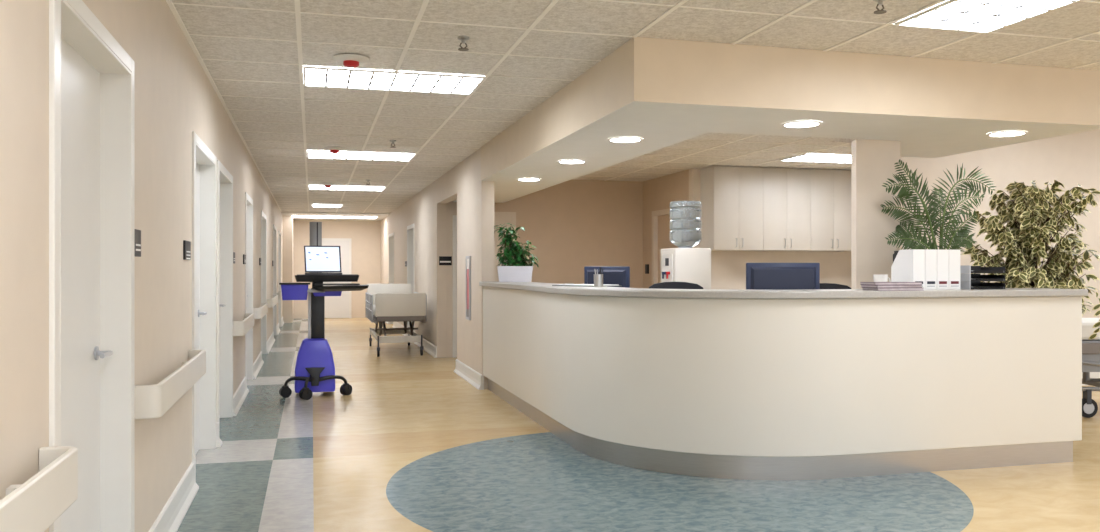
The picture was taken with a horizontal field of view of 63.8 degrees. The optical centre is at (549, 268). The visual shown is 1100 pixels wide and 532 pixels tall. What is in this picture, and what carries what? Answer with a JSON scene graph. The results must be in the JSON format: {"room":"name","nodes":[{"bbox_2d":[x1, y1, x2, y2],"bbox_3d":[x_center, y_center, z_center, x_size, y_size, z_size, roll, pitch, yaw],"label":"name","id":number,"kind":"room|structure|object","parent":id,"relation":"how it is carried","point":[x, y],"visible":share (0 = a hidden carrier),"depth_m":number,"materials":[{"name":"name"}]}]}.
{"room":"hospital interior","nodes":[
{"label":"hospital interior","id":0,"kind":"room"},
{"bbox_2d":[0,0,281,531],"bbox_3d":[-3.466,-0.008,9.941,0.150,2.616,27.000,0,0,-15],"label":"wall","id":1,"kind":"structure","parent":0,"point":[175,98],"depth_m":3.75,"materials":[{"name":"beige paint"}]},
{"bbox_2d":[0,446,77,531],"bbox_3d":[-0.976,0.532,1.175,0.098,0.135,2.377,0,0,-15],"label":"handrail","id":2,"kind":"object","parent":1,"relation":"attached to","point":[33,505],"visible":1,"depth_m":2.03,"materials":[{"name":"beige plastic"}]},
{"bbox_2d":[49,0,134,531],"bbox_3d":[-1.559,0.242,2.908,0.154,2.115,1.117,0,0,-15],"label":"door","id":3,"kind":"structure","parent":1,"relation":"in","point":[92,77],"depth_m":3.21,"materials":[{"name":"white laminate"}]},
{"bbox_2d":[135,229,140,256],"bbox_3d":[-1.658,-0.104,3.543,0.014,0.108,0.135,0,0,-15],"label":"door sign","id":4,"kind":"object","parent":1,"relation":"attached to","point":[137,232],"visible":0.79,"depth_m":3.54,"materials":[{"name":"black plastic"}]},
{"bbox_2d":[135,349,205,418],"bbox_3d":[-1.823,0.532,4.319,0.098,0.135,1.630,0,0,-15],"label":"handrail","id":5,"kind":"object","parent":1,"relation":"attached to","point":[151,401],"visible":0.95,"depth_m":3.78,"materials":[{"name":"beige plastic"}]},
{"bbox_2d":[148,462,198,531],"bbox_3d":[-1.861,1.220,4.349,0.040,0.160,1.821,0,0,-15],"label":"baseboard","id":6,"kind":"structure","parent":1,"relation":"attached to","point":[175,509],"depth_m":4.56,"materials":[{"name":"white paint"}]},
{"bbox_2d":[183,240,190,259],"bbox_3d":[-2.045,-0.105,4.979,0.014,0.106,0.220,0,0,-15],"label":"door sign","id":7,"kind":"object","parent":1,"relation":"attached to","point":[186,244],"visible":1,"depth_m":4.91,"materials":[{"name":"black plastic"}]},
{"bbox_2d":[192,131,216,481],"bbox_3d":[-2.342,0.242,5.816,0.154,2.115,1.260,0,0,-15],"label":"door","id":8,"kind":"structure","parent":1,"relation":"in","point":[204,162],"depth_m":6.36,"materials":[{"name":"white laminate"}]},
{"bbox_2d":[217,422,221,446],"bbox_3d":[-2.446,1.220,6.518,0.040,0.160,0.148,0,0,-15],"label":"baseboard","id":9,"kind":"structure","parent":1,"relation":"attached to","point":[219,441],"depth_m":6.50,"materials":[{"name":"white paint"}]},
{"bbox_2d":[217,160,232,437],"bbox_3d":[-2.708,0.242,7.173,0.154,2.115,1.250,0,0,-15],"label":"door","id":10,"kind":"structure","parent":1,"relation":"in","point":[224,178],"depth_m":7.71,"materials":[{"name":"white laminate"}]},
{"bbox_2d":[233,376,248,415],"bbox_3d":[-3.004,1.220,8.589,0.040,0.160,1.638,0,0,-15],"label":"baseboard","id":11,"kind":"structure","parent":1,"relation":"attached to","point":[239,396],"depth_m":8.47,"materials":[{"name":"white paint"}]},
{"bbox_2d":[233,313,253,335],"bbox_3d":[-2.977,0.532,8.602,0.098,0.135,1.520,0,0,-15],"label":"handrail","id":12,"kind":"object","parent":1,"relation":"attached to","point":[240,328],"visible":0.88,"depth_m":7.97,"materials":[{"name":"beige plastic"}]},
{"bbox_2d":[245,192,252,379],"bbox_3d":[-3.441,0.242,9.896,0.154,2.115,1.110,0,0,-15],"label":"door","id":13,"kind":"structure","parent":1,"relation":"in","point":[248,200],"depth_m":10.37,"materials":[{"name":"white laminate"}]},
{"bbox_2d":[253,351,263,378],"bbox_3d":[-3.751,1.220,11.365,0.040,0.160,1.888,0,0,-15],"label":"baseboard","id":14,"kind":"structure","parent":1,"relation":"attached to","point":[257,364],"depth_m":11.23,"materials":[{"name":"white paint"}]},
{"bbox_2d":[253,303,267,318],"bbox_3d":[-3.721,0.532,11.363,0.098,0.135,1.720,0,0,-15],"label":"handrail","id":15,"kind":"object","parent":1,"relation":"attached to","point":[259,313],"visible":0.88,"depth_m":10.65,"materials":[{"name":"beige plastic"}]},
{"bbox_2d":[261,210,266,353],"bbox_3d":[-4.248,0.242,12.889,0.154,2.115,1.310,0,0,-15],"label":"door","id":16,"kind":"structure","parent":1,"relation":"in","point":[263,216],"depth_m":13.46,"materials":[{"name":"white laminate"}]},
{"bbox_2d":[267,332,274,353],"bbox_3d":[-4.681,1.220,14.817,0.040,0.160,2.638,0,0,-15],"label":"baseboard","id":17,"kind":"structure","parent":1,"relation":"attached to","point":[271,340],"depth_m":14.70,"materials":[{"name":"white paint"}]},
{"bbox_2d":[267,295,277,307],"bbox_3d":[-4.647,0.532,14.801,0.098,0.135,2.200,0,0,-15],"label":"handrail","id":18,"kind":"object","parent":1,"relation":"attached to","point":[272,302],"visible":0.87,"depth_m":13.97,"materials":[{"name":"beige plastic"}]},
{"bbox_2d":[273,224,276,334],"bbox_3d":[-5.275,0.242,16.703,0.154,2.115,1.310,0,0,-15],"label":"door","id":19,"kind":"structure","parent":1,"relation":"in","point":[274,226],"depth_m":17.28,"materials":[{"name":"white laminate"}]},
{"bbox_2d":[278,230,280,326],"bbox_3d":[-5.965,0.242,19.262,0.154,2.115,1.210,0,0,-15],"label":"door","id":20,"kind":"structure","parent":1,"relation":"in","point":[279,232],"depth_m":19.79,"materials":[{"name":"white laminate"}]},
{"bbox_2d":[277,291,281,298],"bbox_3d":[-5.518,0.532,18.035,0.098,0.135,1.100,0,0,-15],"label":"handrail","id":21,"kind":"object","parent":1,"relation":"attached to","point":[279,293],"visible":0.7,"depth_m":17.52,"materials":[{"name":"beige plastic"}]},
{"bbox_2d":[282,216,293,322],"bbox_3d":[-6.560,0.007,22.156,0.230,2.586,1.800,0,0,-15],"label":"wall","id":22,"kind":"structure","parent":0,"point":[287,221],"depth_m":21.29,"materials":[{"name":"beige paint"}]},
{"bbox_2d":[294,220,380,318],"bbox_3d":[-5.389,-0.008,23.466,4.200,2.616,0.120,0,0,-15],"label":"wall","id":23,"kind":"structure","parent":0,"point":[365,236],"depth_m":23.46,"materials":[{"name":"beige paint"}]},
{"bbox_2d":[322,238,350,317],"bbox_3d":[-5.682,0.245,23.304,0.870,2.110,0.039,0,0,-15],"label":"door","id":24,"kind":"structure","parent":23,"relation":"in","point":[335,306],"depth_m":23.34,"materials":[{"name":"white laminate"}]},
{"bbox_2d":[381,180,446,357],"bbox_3d":[-3.028,-0.008,18.313,0.140,2.616,11.060,0,0,-15],"label":"wall","id":25,"kind":"structure","parent":0,"point":[429,218],"depth_m":14.27,"materials":[{"name":"beige paint"}]},
{"bbox_2d":[389,232,393,323],"bbox_3d":[-3.588,0.242,20.368,0.154,2.115,1.310,0,0,-15],"label":"door","id":26,"kind":"structure","parent":25,"relation":"in","point":[391,236],"depth_m":20.93,"materials":[{"name":"white laminate"}]},
{"bbox_2d":[392,322,406,335],"bbox_3d":[-3.122,1.220,18.318,0.040,0.160,2.888,0,0,-15],"label":"baseboard","id":27,"kind":"structure","parent":25,"relation":"attached to","point":[395,324],"depth_m":18.76,"materials":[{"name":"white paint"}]},
{"bbox_2d":[407,224,413,335],"bbox_3d":[-2.515,0.242,16.385,0.154,2.115,1.160,0,0,-15],"label":"door","id":28,"kind":"structure","parent":25,"relation":"in","point":[410,229],"depth_m":16.87,"materials":[{"name":"white laminate"}]},
{"bbox_2d":[413,338,436,357],"bbox_3d":[-2.060,1.220,14.376,0.040,0.160,2.954,0,0,-15],"label":"baseboard","id":29,"kind":"structure","parent":25,"relation":"attached to","point":[431,349],"depth_m":13.67,"materials":[{"name":"white paint"}]},
{"bbox_2d":[447,201,456,356],"bbox_3d":[-1.144,0.000,12.151,0.289,2.600,2.060,0,0,-15],"label":"wall","id":30,"kind":"structure","parent":0,"point":[451,206],"depth_m":13.01,"materials":[{"name":"beige paint"}]},
{"bbox_2d":[439,256,451,264],"bbox_3d":[-1.536,-0.120,12.979,0.185,0.130,0.016,0,0,-15],"label":"room sign","id":31,"kind":"object","parent":30,"relation":"attached to","point":[443,260],"visible":1,"depth_m":12.97,"materials":[{"name":"black plastic"}]},
{"bbox_2d":[453,215,456,356],"bbox_3d":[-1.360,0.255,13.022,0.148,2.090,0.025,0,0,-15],"label":"door","id":32,"kind":"structure","parent":30,"relation":"in","point":[454,216],"depth_m":13.00,"materials":[{"name":"white laminate"}]},
{"bbox_2d":[494,180,642,287],"bbox_3d":[0.128,-0.007,12.990,2.595,2.614,0.120,0,0,-15],"label":"wall","id":33,"kind":"structure","parent":0,"point":[572,225],"depth_m":13.02,"materials":[{"name":"beige paint"}]},
{"bbox_2d":[494,212,515,280],"bbox_3d":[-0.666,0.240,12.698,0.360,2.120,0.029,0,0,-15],"label":"door","id":34,"kind":"structure","parent":33,"relation":"in","point":[501,218],"depth_m":12.68,"materials":[{"name":"beige paint"}]},
{"bbox_2d":[172,0,1099,220],"bbox_3d":[2.576,-1.351,13.122,14.200,0.130,30.000,0,0,-15],"label":"ceiling","id":35,"kind":"structure","parent":0,"point":[202,20],"depth_m":5.45,"materials":[{"name":"tile"}]},
{"bbox_2d":[312,204,341,206],"bbox_3d":[-4.600,-1.301,18.231,0.600,0.014,0.580,0,0,-15],"label":"recessed light","id":36,"kind":"object","parent":35,"relation":"in","point":[313,205],"visible":1,"depth_m":18.14,"materials":[{"name":"white paint"}]},
{"bbox_2d":[321,183,334,186],"bbox_3d":[-3.415,-1.282,13.579,0.220,0.053,0.220,0,0,-15],"label":"smoke detector","id":37,"kind":"object","parent":35,"relation":"attached to","point":[325,184],"visible":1,"depth_m":13.51,"materials":[{"name":"white paint"}]},
{"bbox_2d":[324,147,344,152],"bbox_3d":[-2.335,-1.282,9.572,0.220,0.053,0.220,0,0,-15],"label":"smoke detector","id":38,"kind":"object","parent":35,"relation":"attached to","point":[332,149],"visible":1,"depth_m":9.52,"materials":[{"name":"white paint"}]},
{"bbox_2d":[291,215,378,218],"bbox_3d":[-5.279,-1.276,21.673,2.060,0.020,0.760,0,0,-15],"label":"recessed light","id":39,"kind":"object","parent":35,"relation":"in","point":[293,216],"visible":0.89,"depth_m":21.54,"materials":[{"name":"white paint"}]},
{"bbox_2d":[308,185,385,190],"bbox_3d":[-3.274,-1.301,14.238,1.190,0.014,0.580,0,0,-15],"label":"recessed light","id":40,"kind":"object","parent":35,"relation":"in","point":[314,187],"visible":0.98,"depth_m":14.22,"materials":[{"name":"white paint"}]},
{"bbox_2d":[309,186,360,189],"bbox_3d":[-3.274,-1.306,14.238,1.162,0.004,0.552,0,0,-15],"label":"diffuser","id":41,"kind":"object","parent":40,"relation":"attached to","point":[310,187],"depth_m":14.21,"materials":[{"name":"white plastic"}]},
{"bbox_2d":[333,54,368,67],"bbox_3d":[-1.235,-1.282,5.488,0.220,0.053,0.220,0,0,-15],"label":"smoke detector","id":42,"kind":"object","parent":35,"relation":"attached to","point":[348,60],"visible":1,"depth_m":5.44,"materials":[{"name":"white paint"}]},
{"bbox_2d":[307,150,414,160],"bbox_3d":[-2.182,-1.301,10.183,1.190,0.014,0.580,0,0,-15],"label":"recessed light","id":43,"kind":"object","parent":35,"relation":"in","point":[310,154],"visible":0.98,"depth_m":10.17,"materials":[{"name":"white paint"}]},
{"bbox_2d":[303,66,484,94],"bbox_3d":[-1.089,-1.301,6.128,1.190,0.014,0.580,0,0,-15],"label":"recessed light","id":44,"kind":"object","parent":35,"relation":"in","point":[330,77],"visible":1,"depth_m":6.11,"materials":[{"name":"white paint"}]},
{"bbox_2d":[457,36,468,50],"bbox_3d":[-0.491,-1.281,5.015,0.068,0.074,0.068,0,0,-15],"label":"sprinkler","id":45,"kind":"object","parent":35,"relation":"attached to","point":[463,39],"visible":1,"depth_m":5.01,"materials":[{"name":"metal"}]},
{"bbox_2d":[166,0,1099,212],"bbox_3d":[3.108,-1.310,10.210,12.686,0.011,24.100,0,0,-15],"label":"grid","id":46,"kind":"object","parent":35,"relation":"attached to","point":[170,3],"depth_m":5.66,"materials":[{"name":"metal"}]},
{"bbox_2d":[779,154,850,162],"bbox_3d":[3.395,-1.301,10.463,1.190,0.014,0.560,0,0,-15],"label":"recessed light","id":47,"kind":"object","parent":35,"relation":"in","point":[804,157],"visible":0.62,"depth_m":10.43,"materials":[{"name":"white paint"}]},
{"bbox_2d":[787,155,850,161],"bbox_3d":[3.395,-1.306,10.463,1.162,0.004,0.532,0,0,-15],"label":"diffuser","id":48,"kind":"object","parent":47,"relation":"attached to","point":[800,158],"depth_m":10.41,"materials":[{"name":"white plastic"}]},
{"bbox_2d":[873,0,886,13],"bbox_3d":[1.601,-1.281,4.284,0.068,0.074,0.068,0,0,-15],"label":"sprinkler","id":49,"kind":"object","parent":35,"relation":"attached to","point":[880,2],"visible":1,"depth_m":4.28,"materials":[{"name":"metal"}]},
{"bbox_2d":[895,0,1080,32],"bbox_3d":[2.269,-1.301,4.205,0.585,0.014,1.180,0,0,-15],"label":"recessed light","id":50,"kind":"object","parent":35,"relation":"in","point":[979,16],"visible":1,"depth_m":4.51,"materials":[{"name":"white paint"}]},
{"bbox_2d":[177,318,1099,531],"bbox_3d":[2.382,1.360,13.070,14.600,0.120,30.000,0,0,-15],"label":"floor","id":51,"kind":"structure","parent":0,"point":[414,446],"depth_m":5.36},
{"bbox_2d":[279,222,368,399],"bbox_3d":[-2.337,0.402,9.134,0.882,1.794,0.729,0,0,-15],"label":"cart","id":52,"kind":"object","parent":51,"relation":"on","point":[315,367],"visible":1,"depth_m":8.99,"materials":[{"name":"blue plastic"}]},
{"bbox_2d":[312,282,322,287],"bbox_3d":[-2.405,0.164,9.139,0.110,0.072,0.080,0,0,-15],"label":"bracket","id":53,"kind":"object","parent":52,"relation":"on","point":[313,283],"depth_m":9.09,"materials":[{"name":"black plastic"}]},
{"bbox_2d":[304,246,341,274],"bbox_3d":[-2.347,-0.093,9.131,0.382,0.300,0.294,0,0,-15],"label":"laptop","id":54,"kind":"object","parent":52,"relation":"on","point":[317,259],"visible":1,"depth_m":9.24,"materials":[{"name":"grey plastic"}]},
{"bbox_2d":[295,275,358,281],"bbox_3d":[-2.313,0.098,9.164,0.640,0.065,0.430,0,0,-15],"label":"tray","id":55,"kind":"object","parent":52,"relation":"on","point":[299,278],"depth_m":8.96,"materials":[{"name":"black plastic"}]},
{"bbox_2d":[313,285,368,291],"bbox_3d":[-2.152,0.197,9.083,0.550,0.062,0.420,0,0,-15],"label":"keyboard tray","id":56,"kind":"object","parent":52,"relation":"on","point":[316,288],"depth_m":8.91,"materials":[{"name":"black plastic"}]},
{"bbox_2d":[365,284,426,356],"bbox_3d":[-2.474,0.774,14.066,0.828,1.049,2.050,0,0,-15],"label":"hospital bed","id":57,"kind":"object","parent":51,"relation":"on","point":[384,302],"visible":1,"depth_m":13.16,"materials":[{"name":"white plastic"}]},
{"bbox_2d":[437,148,493,388],"bbox_3d":[-1.130,-0.008,11.269,0.140,2.616,3.530,0,0,-15],"label":"wall pier","id":58,"kind":"object","parent":51,"relation":"on","point":[463,183],"visible":0.81,"depth_m":10.15,"materials":[{"name":"beige paint"}]},
{"bbox_2d":[466,256,470,319],"bbox_3d":[-0.951,0.220,10.297,0.020,0.740,0.260,0,0,-15],"label":"case","id":59,"kind":"object","parent":58,"relation":"attached to","point":[468,258],"visible":1,"depth_m":10.28,"materials":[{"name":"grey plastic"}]},
{"bbox_2d":[454,359,483,389],"bbox_3d":[-0.963,1.220,10.341,0.060,0.160,1.730,0,0,-15],"label":"baseboard","id":60,"kind":"object","parent":58,"relation":"attached to","point":[470,375],"visible":1,"depth_m":10.13,"materials":[{"name":"white paint"}]},
{"bbox_2d":[649,282,702,288],"bbox_3d":[1.015,0.701,6.943,0.580,1.197,0.554,0,0,-1],"label":"office chair","id":61,"kind":"object","parent":51,"relation":"on","point":[664,285],"visible":0.03,"depth_m":7.11,"materials":[{"name":"black fabric"}]},
{"bbox_2d":[661,201,710,288],"bbox_3d":[1.238,0.335,8.225,0.410,1.930,0.360,0,0,-15],"label":"water cooler","id":62,"kind":"object","parent":51,"relation":"on","point":[684,263],"visible":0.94,"depth_m":8.09,"materials":[{"name":"plastic"}]},
{"bbox_2d":[669,201,701,246],"bbox_3d":[1.262,-0.411,8.232,0.296,0.438,0.296,0,0,-15],"label":"bottle","id":63,"kind":"object","parent":62,"relation":"on","point":[685,223],"depth_m":8.11,"materials":[{"name":"clear plastic"}]},
{"bbox_2d":[479,281,1087,479],"bbox_3d":[1.408,0.718,7.701,3.245,1.165,4.660,0,0,-15],"label":"reception desk","id":64,"kind":"object","parent":51,"relation":"on","point":[792,384],"depth_m":5.62,"materials":[{"name":"beige laminate"}]},
{"bbox_2d":[494,223,538,281],"bbox_3d":[-0.354,-0.172,9.200,0.488,0.614,0.244,0,0,0],"label":"potted plant","id":65,"kind":"object","parent":64,"relation":"on","point":[517,269],"visible":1,"depth_m":9.15,"materials":[{"name":"green plant"}]},
{"bbox_2d":[552,283,621,286],"bbox_3d":[0.290,0.126,6.996,0.320,0.018,0.460,0,0,-44],"label":"paper","id":66,"kind":"object","parent":64,"relation":"on","point":[563,284],"visible":0.97,"depth_m":6.98,"materials":[{"name":"white paper"}]},
{"bbox_2d":[594,267,602,286],"bbox_3d":[0.363,0.059,6.612,0.072,0.150,0.072,0,0,-15],"label":"pen cup","id":67,"kind":"object","parent":64,"relation":"on","point":[598,278],"visible":0.97,"depth_m":6.58,"materials":[{"name":"metal"}]},
{"bbox_2d":[584,266,629,287],"bbox_3d":[0.476,0.269,7.587,0.420,0.581,0.210,0,0,28],"label":"monitor","id":68,"kind":"object","parent":64,"relation":"on","point":[616,275],"visible":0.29,"depth_m":7.56,"materials":[{"name":"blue plastic"}]},
{"bbox_2d":[746,263,819,289],"bbox_3d":[1.595,0.258,6.028,0.500,0.602,0.210,0,0,0],"label":"monitor","id":69,"kind":"object","parent":64,"relation":"on","point":[759,276],"visible":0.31,"depth_m":6.02,"materials":[{"name":"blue plastic"}]},
{"bbox_2d":[479,281,1087,298],"bbox_3d":[0.819,0.159,7.034,5.670,0.047,2.425,0,0,41],"label":"countertop","id":70,"kind":"structure","parent":64,"relation":"on","point":[606,291],"depth_m":5.61,"materials":[{"name":"grey stone"}]},
{"bbox_2d":[862,287,922,290],"bbox_3d":[2.170,0.126,5.592,0.330,0.017,0.165,0,0,-15],"label":"magazine","id":71,"kind":"object","parent":64,"relation":"on","point":[872,289],"visible":0.83,"depth_m":5.51,"materials":[{"name":"white paper"}]},
{"bbox_2d":[861,285,921,287],"bbox_3d":[2.160,0.109,5.590,0.330,0.017,0.165,0,0,-17],"label":"magazine","id":72,"kind":"object","parent":71,"relation":"on","point":[863,286],"visible":0.86,"depth_m":5.52,"materials":[{"name":"white paper"}]},
{"bbox_2d":[860,282,921,284],"bbox_3d":[2.156,0.091,5.587,0.330,0.017,0.165,0,0,-13],"label":"magazine","id":73,"kind":"object","parent":72,"relation":"on","point":[862,283],"visible":1,"depth_m":5.51,"materials":[{"name":"paper"}]},
{"bbox_2d":[873,275,890,281],"bbox_3d":[2.177,0.086,5.790,0.107,0.098,0.088,0,0,19],"label":"mug","id":74,"kind":"object","parent":73,"relation":"on","point":[877,278],"visible":0.54,"depth_m":5.76,"materials":[{"name":"white paint"}]},
{"bbox_2d":[891,249,924,289],"bbox_3d":[2.372,0.004,5.855,0.088,0.262,0.226,0,0,-15],"label":"magazine file","id":75,"kind":"object","parent":64,"relation":"on","point":[908,265],"visible":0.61,"depth_m":5.77,"materials":[{"name":"grey plastic"}]},
{"bbox_2d":[925,249,936,289],"bbox_3d":[2.460,0.004,5.879,0.088,0.262,0.226,0,0,-15],"label":"magazine file","id":76,"kind":"object","parent":64,"relation":"on","point":[930,254],"visible":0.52,"depth_m":5.77,"materials":[{"name":"grey plastic"}]},
{"bbox_2d":[937,250,948,289],"bbox_3d":[2.548,0.004,5.903,0.088,0.262,0.226,0,0,-15],"label":"magazine file","id":77,"kind":"object","parent":64,"relation":"on","point":[942,255],"visible":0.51,"depth_m":5.79,"materials":[{"name":"grey plastic"}]},
{"bbox_2d":[949,250,959,288],"bbox_3d":[2.637,0.004,5.927,0.088,0.262,0.226,0,0,-15],"label":"magazine file","id":78,"kind":"object","parent":64,"relation":"on","point":[954,255],"visible":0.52,"depth_m":5.82,"materials":[{"name":"grey plastic"}]},
{"bbox_2d":[960,281,1004,288],"bbox_3d":[2.878,0.108,5.965,0.256,0.052,0.280,0,0,-8],"label":"tray","id":79,"kind":"object","parent":64,"relation":"on","point":[963,284],"visible":0.7,"depth_m":5.91,"materials":[{"name":"black plastic"}]},
{"bbox_2d":[960,273,1004,280],"bbox_3d":[2.878,0.056,5.965,0.256,0.052,0.280,0,0,-8],"label":"tray","id":80,"kind":"object","parent":79,"relation":"on","point":[963,276],"visible":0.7,"depth_m":5.91,"materials":[{"name":"black plastic"}]},
{"bbox_2d":[960,265,1004,272],"bbox_3d":[2.878,0.003,5.965,0.256,0.052,0.280,0,0,-8],"label":"tray","id":81,"kind":"object","parent":80,"relation":"on","point":[963,268],"visible":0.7,"depth_m":5.91,"materials":[{"name":"black plastic"}]},
{"bbox_2d":[820,283,850,288],"bbox_3d":[2.294,0.710,7.286,0.580,1.179,0.554,0,0,11],"label":"office chair","id":82,"kind":"object","parent":51,"relation":"on","point":[822,285],"visible":0.05,"depth_m":7.44,"materials":[{"name":"black fabric"}]},
{"bbox_2d":[880,159,995,251],"bbox_3d":[2.763,0.252,6.356,0.852,2.097,0.400,0,0,0],"label":"potted palm","id":83,"kind":"object","parent":51,"relation":"on","point":[904,192],"visible":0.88,"depth_m":6.29,"materials":[{"name":"plant"}]},
{"bbox_2d":[961,180,1099,339],"bbox_3d":[3.777,0.292,6.972,1.020,2.016,0.829,0,0,-4],"label":"fig tree","id":84,"kind":"object","parent":51,"relation":"on","point":[1024,245],"visible":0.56,"depth_m":6.84,"materials":[{"name":"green plant"}]},
{"bbox_2d":[1082,318,1099,417],"bbox_3d":[5.490,0.880,8.053,2.066,0.839,0.741,0,0,-4],"label":"gurney","id":85,"kind":"object","parent":51,"relation":"on","point":[1090,348],"visible":0.18,"depth_m":7.71,"materials":[{"name":"white fabric"}]},
{"bbox_2d":[1082,340,1099,371],"bbox_3d":[5.507,0.762,8.064,1.968,0.275,0.658,0,0,-4],"label":"tray","id":86,"kind":"object","parent":85,"relation":"on","point":[1090,348],"depth_m":7.71,"materials":[{"name":"metal"}]},
{"bbox_2d":[643,169,688,287],"bbox_3d":[1.656,-0.007,12.538,0.120,2.614,1.789,0,0,-15],"label":"wall","id":87,"kind":"structure","parent":0,"point":[658,193],"depth_m":12.79,"materials":[{"name":"beige paint"}]},
{"bbox_2d":[645,264,648,273],"bbox_3d":[1.435,0.000,13.094,0.018,0.140,0.140,0,0,-15],"label":"wall switch","id":88,"kind":"object","parent":87,"relation":"attached to","point":[646,265],"visible":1,"depth_m":13.07,"materials":[{"name":"black plastic"}]},
{"bbox_2d":[652,208,677,284],"bbox_3d":[1.696,0.230,12.341,0.125,2.140,1.170,0,0,-15],"label":"door","id":89,"kind":"structure","parent":87,"relation":"in","point":[660,218],"depth_m":12.77,"materials":[{"name":"beige paint"}]},
{"bbox_2d":[689,168,850,289],"bbox_3d":[3.005,-0.007,11.912,2.400,2.614,0.120,0,0,-15],"label":"wall","id":90,"kind":"structure","parent":0,"point":[728,268],"depth_m":11.78,"materials":[{"name":"beige paint"}]},
{"bbox_2d":[700,166,762,250],"bbox_3d":[2.359,-0.774,11.442,0.689,1.068,0.440,0,0,-15],"label":"upper cabinet","id":91,"kind":"object","parent":90,"relation":"attached to","point":[731,197],"visible":1,"depth_m":11.28,"materials":[{"name":"laminate"}]},
{"bbox_2d":[759,167,810,250],"bbox_3d":[3.026,-0.774,11.622,0.689,1.068,0.440,0,0,-15],"label":"upper cabinet","id":92,"kind":"object","parent":90,"relation":"attached to","point":[786,191],"visible":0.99,"depth_m":11.44,"materials":[{"name":"laminate"}]},
{"bbox_2d":[810,169,850,250],"bbox_3d":[3.692,-0.774,11.801,0.689,1.068,0.440,0,0,-15],"label":"upper cabinet","id":93,"kind":"object","parent":90,"relation":"attached to","point":[830,189],"visible":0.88,"depth_m":11.61,"materials":[{"name":"laminate"}]},
{"bbox_2d":[452,37,1099,202],"bbox_3d":[1.106,-1.133,9.176,3.390,0.365,7.735,0,0,-15],"label":"ceiling","id":94,"kind":"structure","parent":0,"point":[663,93],"depth_m":5.62,"materials":[{"name":"beige paint"}]},
{"bbox_2d":[517,178,540,180],"bbox_3d":[-0.223,-0.945,9.323,0.256,0.009,0.256,0,0,-15],"label":"recessed light","id":95,"kind":"object","parent":94,"relation":"in","point":[521,179],"visible":1,"depth_m":9.32,"materials":[{"name":"white paint"}]},
{"bbox_2d":[557,159,586,163],"bbox_3d":[0.194,-0.945,7.778,0.256,0.009,0.256,0,0,-15],"label":"recessed light","id":96,"kind":"object","parent":94,"relation":"in","point":[569,161],"visible":1,"depth_m":7.76,"materials":[{"name":"white paint"}]},
{"bbox_2d":[608,136,642,141],"bbox_3d":[0.550,-0.945,6.455,0.256,0.009,0.256,0,0,-15],"label":"recessed light","id":97,"kind":"object","parent":94,"relation":"in","point":[626,138],"visible":1,"depth_m":6.44,"materials":[{"name":"white paint"}]},
{"bbox_2d":[781,120,821,127],"bbox_3d":[1.642,-0.945,5.766,0.256,0.009,0.256,0,0,-15],"label":"recessed light","id":98,"kind":"object","parent":94,"relation":"in","point":[802,123],"visible":1,"depth_m":5.73,"materials":[{"name":"white paint"}]},
{"bbox_2d":[987,130,1027,136],"bbox_3d":[3.194,-0.945,6.173,0.256,0.009,0.256,0,0,-15],"label":"recessed light","id":99,"kind":"object","parent":94,"relation":"in","point":[1011,132],"visible":1,"depth_m":6.16,"materials":[{"name":"white paint"}]},
{"bbox_2d":[851,139,899,288],"bbox_3d":[2.400,0.175,6.577,0.375,2.249,0.148,0,0,-15],"label":"wall column","id":100,"kind":"structure","parent":0,"point":[873,162],"depth_m":6.50,"materials":[{"name":"beige paint"}]},
{"bbox_2d":[900,129,1099,317],"bbox_3d":[6.437,-0.189,10.050,6.340,2.978,0.060,0,0,-15],"label":"wall","id":101,"kind":"structure","parent":0,"point":[1069,160],"depth_m":9.70,"materials":[{"name":"beige paint"}]},
{"bbox_2d":[1082,372,1099,384],"bbox_3d":[6.515,1.225,10.030,6.200,0.150,0.020,0,0,-15],"label":"baseboard","id":102,"kind":"structure","parent":101,"relation":"attached to","point":[1092,374],"depth_m":9.91,"materials":[{"name":"white paint"}]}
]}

